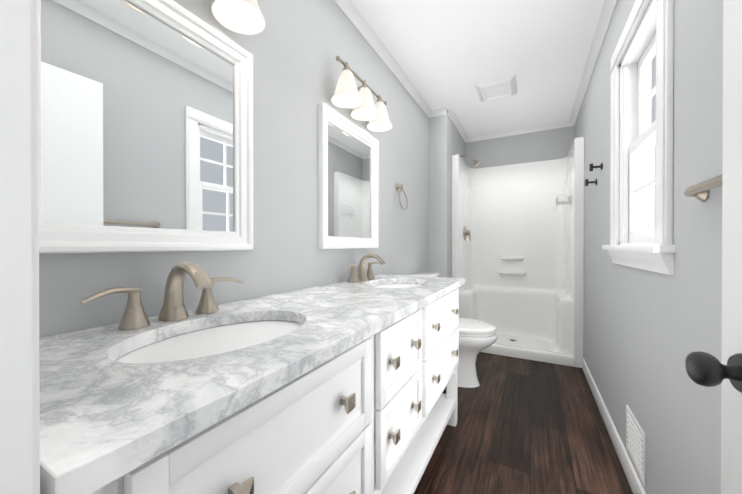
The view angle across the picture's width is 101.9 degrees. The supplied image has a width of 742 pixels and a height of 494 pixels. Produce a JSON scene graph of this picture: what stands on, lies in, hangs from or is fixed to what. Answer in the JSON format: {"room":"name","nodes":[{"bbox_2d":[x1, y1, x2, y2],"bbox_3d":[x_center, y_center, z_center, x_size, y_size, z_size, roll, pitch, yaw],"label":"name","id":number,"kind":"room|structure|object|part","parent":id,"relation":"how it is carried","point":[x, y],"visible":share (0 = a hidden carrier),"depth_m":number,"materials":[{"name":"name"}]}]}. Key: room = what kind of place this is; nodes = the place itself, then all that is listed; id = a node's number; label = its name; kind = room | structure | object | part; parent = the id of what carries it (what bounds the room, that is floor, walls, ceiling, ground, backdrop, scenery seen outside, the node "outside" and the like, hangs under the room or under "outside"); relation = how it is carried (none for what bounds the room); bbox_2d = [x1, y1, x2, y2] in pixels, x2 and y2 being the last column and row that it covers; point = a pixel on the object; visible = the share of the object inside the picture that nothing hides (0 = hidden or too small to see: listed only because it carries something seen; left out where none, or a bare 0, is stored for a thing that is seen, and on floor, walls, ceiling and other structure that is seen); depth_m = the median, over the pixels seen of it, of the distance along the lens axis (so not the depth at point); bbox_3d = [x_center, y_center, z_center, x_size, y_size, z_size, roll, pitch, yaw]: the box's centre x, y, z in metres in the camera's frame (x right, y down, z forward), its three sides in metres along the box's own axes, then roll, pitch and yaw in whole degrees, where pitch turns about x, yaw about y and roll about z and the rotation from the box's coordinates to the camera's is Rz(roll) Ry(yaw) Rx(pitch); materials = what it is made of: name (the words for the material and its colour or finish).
{"room":"bathroom","nodes":[
{"label":"bathroom","id":0,"kind":"room"},
{"bbox_2d":[39,0,428,337],"bbox_3d":[0.074,-0.153,2.258,0.120,2.450,4.130,0,0,28],"label":"wall","id":1,"kind":"structure","parent":0,"point":[294,48],"depth_m":1.32,"materials":[{"name":"grey paint"}]},
{"bbox_2d":[38,0,252,253],"bbox_3d":[-0.591,-0.350,0.855,0.033,0.725,0.610,0,0,28],"label":"mirror","id":2,"kind":"object","parent":1,"relation":"attached to","point":[145,125],"visible":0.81,"depth_m":0.81,"materials":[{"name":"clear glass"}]},
{"bbox_2d":[211,0,264,34],"bbox_3d":[-0.527,-0.857,0.819,0.178,0.216,0.557,0,0,28],"label":"sconce","id":3,"kind":"object","parent":1,"relation":"attached to","point":[245,17],"visible":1,"depth_m":1.01,"materials":[{"name":"white glass"}]},
{"bbox_2d":[318,103,378,248],"bbox_3d":[-0.104,-0.353,1.762,0.033,0.725,0.610,0,0,28],"label":"framed mirror","id":4,"kind":"object","parent":1,"relation":"attached to","point":[348,184],"visible":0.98,"depth_m":1.71,"materials":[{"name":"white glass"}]},
{"bbox_2d":[331,56,392,131],"bbox_3d":[-0.043,-0.861,1.722,0.178,0.216,0.557,0,0,28],"label":"sconce","id":5,"kind":"object","parent":1,"relation":"attached to","point":[348,93],"visible":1,"depth_m":1.66,"materials":[{"name":"white glass"}]},
{"bbox_2d":[334,0,435,117],"bbox_3d":[-0.072,-1.351,1.792,0.060,0.050,2.940,0,0,28],"label":"crown molding","id":6,"kind":"structure","parent":1,"relation":"attached to","point":[352,13],"depth_m":2.06,"materials":[{"name":"white wood"}]},
{"bbox_2d":[396,184,407,210],"bbox_3d":[0.235,-0.392,2.357,0.069,0.217,0.165,0,0,28],"label":"towel ring","id":7,"kind":"object","parent":1,"relation":"attached to","point":[398,186],"visible":1,"depth_m":2.35,"materials":[{"name":"silver metal"}]},
{"bbox_2d":[429,109,465,277],"bbox_3d":[0.904,-0.158,3.481,0.187,2.450,0.950,0,0,28],"label":"wall","id":8,"kind":"structure","parent":0,"point":[446,141],"depth_m":3.07,"materials":[{"name":"grey paint"}]},
{"bbox_2d":[446,109,469,141],"bbox_3d":[0.997,-1.358,3.397,0.050,0.050,0.900,0,0,28],"label":"crown molding","id":9,"kind":"structure","parent":8,"relation":"attached to","point":[451,114],"depth_m":3.35,"materials":[{"name":"white wood"}]},
{"bbox_2d":[460,155,480,166],"bbox_3d":[1.117,-0.983,3.414,0.248,0.165,0.090,0,0,28],"label":"shower head","id":10,"kind":"object","parent":8,"relation":"attached to","point":[476,163],"visible":0.79,"depth_m":3.37},
{"bbox_2d":[351,0,603,136],"bbox_3d":[0.719,-1.417,1.906,1.585,0.080,4.130,0,0,28],"label":"ceiling","id":11,"kind":"structure","parent":0,"point":[448,54],"depth_m":2.11,"materials":[{"name":"white paint"}]},
{"bbox_2d":[475,73,516,101],"bbox_3d":[1.090,-1.362,2.610,0.310,0.034,0.350,0,0,28],"label":"ceiling vent","id":12,"kind":"object","parent":11,"relation":"in","point":[497,87],"visible":1,"depth_m":2.56,"materials":[{"name":"white plastic"}]},
{"bbox_2d":[466,126,573,168],"bbox_3d":[1.720,-0.159,3.650,1.465,2.450,0.120,0,0,28],"label":"wall","id":13,"kind":"structure","parent":0,"point":[550,144],"depth_m":3.54,"materials":[{"name":"grey paint"}]},
{"bbox_2d":[465,121,567,142],"bbox_3d":[1.685,-1.358,3.567,1.103,0.050,0.050,0,0,28],"label":"crown molding","id":14,"kind":"structure","parent":13,"relation":"attached to","point":[562,124],"depth_m":3.53,"materials":[{"name":"white wood"}]},
{"bbox_2d":[414,352,632,493],"bbox_3d":[0.435,1.116,1.388,1.585,0.080,5.330,0,0,28],"label":"floor","id":15,"kind":"structure","parent":0,"point":[525,426],"depth_m":1.68,"materials":[{"name":"brown wood"}]},
{"bbox_2d":[40,281,464,493],"bbox_3d":[-0.105,0.652,1.180,0.583,0.850,1.766,0,0,28],"label":"bathroom vanity","id":16,"kind":"object","parent":15,"relation":"on","point":[335,388],"depth_m":0.68,"materials":[{"name":"white wood"}]},
{"bbox_2d":[39,275,464,493],"bbox_3d":[-0.104,0.211,1.185,0.580,0.032,1.792,0,0,28],"label":"countertop","id":17,"kind":"structure","parent":16,"relation":"on","point":[100,409],"depth_m":0.47,"materials":[{"name":"white stone"}]},
{"bbox_2d":[79,262,243,328],"bbox_3d":[-0.492,0.117,0.798,0.187,0.157,0.406,0,0,28],"label":"faucet","id":18,"kind":"object","parent":17,"relation":"on","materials":[{"name":"metal"}]},
{"bbox_2d":[107,313,306,368],"bbox_3d":[-0.347,0.295,0.721,0.340,0.157,0.469,0,0,28],"label":"sink","id":19,"kind":"object","parent":17,"relation":"in","point":[184,346],"depth_m":0.73,"materials":[{"name":"white ceramic"}]},
{"bbox_2d":[346,253,386,280],"bbox_3d":[-0.005,0.113,1.705,0.187,0.157,0.406,0,0,28],"label":"faucet","id":20,"kind":"object","parent":17,"relation":"on","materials":[{"name":"metal"}]},
{"bbox_2d":[375,281,422,288],"bbox_3d":[0.140,0.291,1.628,0.340,0.157,0.468,0,0,28],"label":"sink","id":21,"kind":"object","parent":17,"relation":"in","point":[386,284],"depth_m":1.78,"materials":[{"name":"white ceramic"}]},
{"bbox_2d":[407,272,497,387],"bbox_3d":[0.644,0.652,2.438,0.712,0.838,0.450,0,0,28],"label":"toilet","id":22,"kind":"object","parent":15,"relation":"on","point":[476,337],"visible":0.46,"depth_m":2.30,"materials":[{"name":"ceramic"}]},
{"bbox_2d":[452,137,583,367],"bbox_3d":[1.543,0.048,3.250,1.152,2.040,0.747,0,0,28],"label":"shower","id":23,"kind":"object","parent":15,"relation":"on","point":[518,247],"visible":0.94,"depth_m":3.39,"materials":[{"name":"plastic"}]},
{"bbox_3d":[1.463,-0.298,3.100,0.987,0.490,0.294,0,0,28],"label":"valve trim","id":24,"kind":"part","parent":23,"relation":"part of","materials":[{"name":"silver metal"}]},
{"bbox_2d":[574,0,722,493],"bbox_3d":[1.336,-0.150,1.512,0.120,2.450,4.010,0,0,28],"label":"wall","id":25,"kind":"structure","parent":0,"point":[646,332],"depth_m":0.96,"materials":[{"name":"grey paint"}]},
{"bbox_2d":[585,179,596,185],"bbox_3d":[1.572,-0.463,2.151,0.068,0.048,0.042,0,0,28],"label":"robe hook","id":26,"kind":"object","parent":25,"relation":"attached to","point":[587,182],"depth_m":2.15,"materials":[{"name":"black metal"}]},
{"bbox_2d":[568,0,617,126],"bbox_3d":[1.290,-1.350,1.600,0.050,0.050,3.890,0,0,28],"label":"crown molding","id":27,"kind":"structure","parent":25,"relation":"attached to","point":[608,8],"depth_m":2.09,"materials":[{"name":"white wood"}]},
{"bbox_2d":[589,163,602,171],"bbox_3d":[1.482,-0.526,1.983,0.068,0.048,0.042,0,0,28],"label":"robe hook","id":28,"kind":"object","parent":25,"relation":"attached to","point":[591,167],"depth_m":1.98,"materials":[{"name":"black metal"}]},
{"bbox_2d":[582,358,645,493],"bbox_3d":[1.128,1.029,1.270,0.014,0.095,3.138,0,0,28],"label":"baseboard","id":29,"kind":"structure","parent":25,"relation":"attached to","point":[635,484],"depth_m":1.55,"materials":[{"name":"white wood"}]},
{"bbox_2d":[626,405,645,485],"bbox_3d":[1.156,0.854,1.318,0.008,0.207,0.260,0,0,28],"label":"air vent","id":30,"kind":"object","parent":25,"relation":"in","point":[636,441],"visible":0.9,"depth_m":1.29,"materials":[{"name":"white metal"}]},
{"bbox_2d":[602,0,675,274],"bbox_3d":[1.191,-0.477,1.299,0.175,1.133,0.820,0,0,28],"label":"window","id":31,"kind":"structure","parent":25,"relation":"in","point":[658,256],"depth_m":1.37,"materials":[{"name":"white wood"}]},
{"bbox_3d":[1.216,-0.481,1.286,0.119,0.945,0.600,0,0,28],"label":"window frame sash","id":32,"kind":"part","parent":31,"relation":"part of","materials":[{"name":"white wood"}]},
{"bbox_2d":[683,175,721,201],"bbox_3d":[0.749,-0.146,0.596,0.048,0.054,0.534,0,0,28],"label":"rail","id":33,"kind":"object","parent":25,"relation":"attached to","point":[700,192],"visible":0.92,"depth_m":0.74,"materials":[{"name":"silver metal"}]},
{"bbox_3d":[-0.229,-0.144,0.145,1.345,2.450,0.120,0,0,28],"label":"wall","id":34,"kind":"structure","parent":0,"visible":0},
{"bbox_2d":[0,0,39,493],"bbox_3d":[-0.006,0.029,0.035,0.818,2.105,0.136,0,0,28],"label":"door frame","id":35,"kind":"structure","parent":34,"relation":"attached to","point":[19,343],"depth_m":0.23,"materials":[{"name":"white wood"}]},
{"bbox_2d":[685,0,741,493],"bbox_3d":[0.485,0.068,0.241,0.116,2.010,0.720,0,0,26],"label":"door","id":36,"kind":"structure","parent":34,"relation":"in","point":[705,369],"depth_m":0.53,"materials":[{"name":"white wood"}]},
{"label":"outside","id":37,"kind":"structure","parent":0,"visible":0},
{"bbox_2d":[651,54,655,228],"bbox_3d":[1.577,-0.481,1.092,0.001,3.345,3.600,0,0,28],"label":"sky","id":38,"kind":"structure","parent":37,"point":[653,84],"depth_m":2.46,"materials":[{"name":"white"}]}
]}

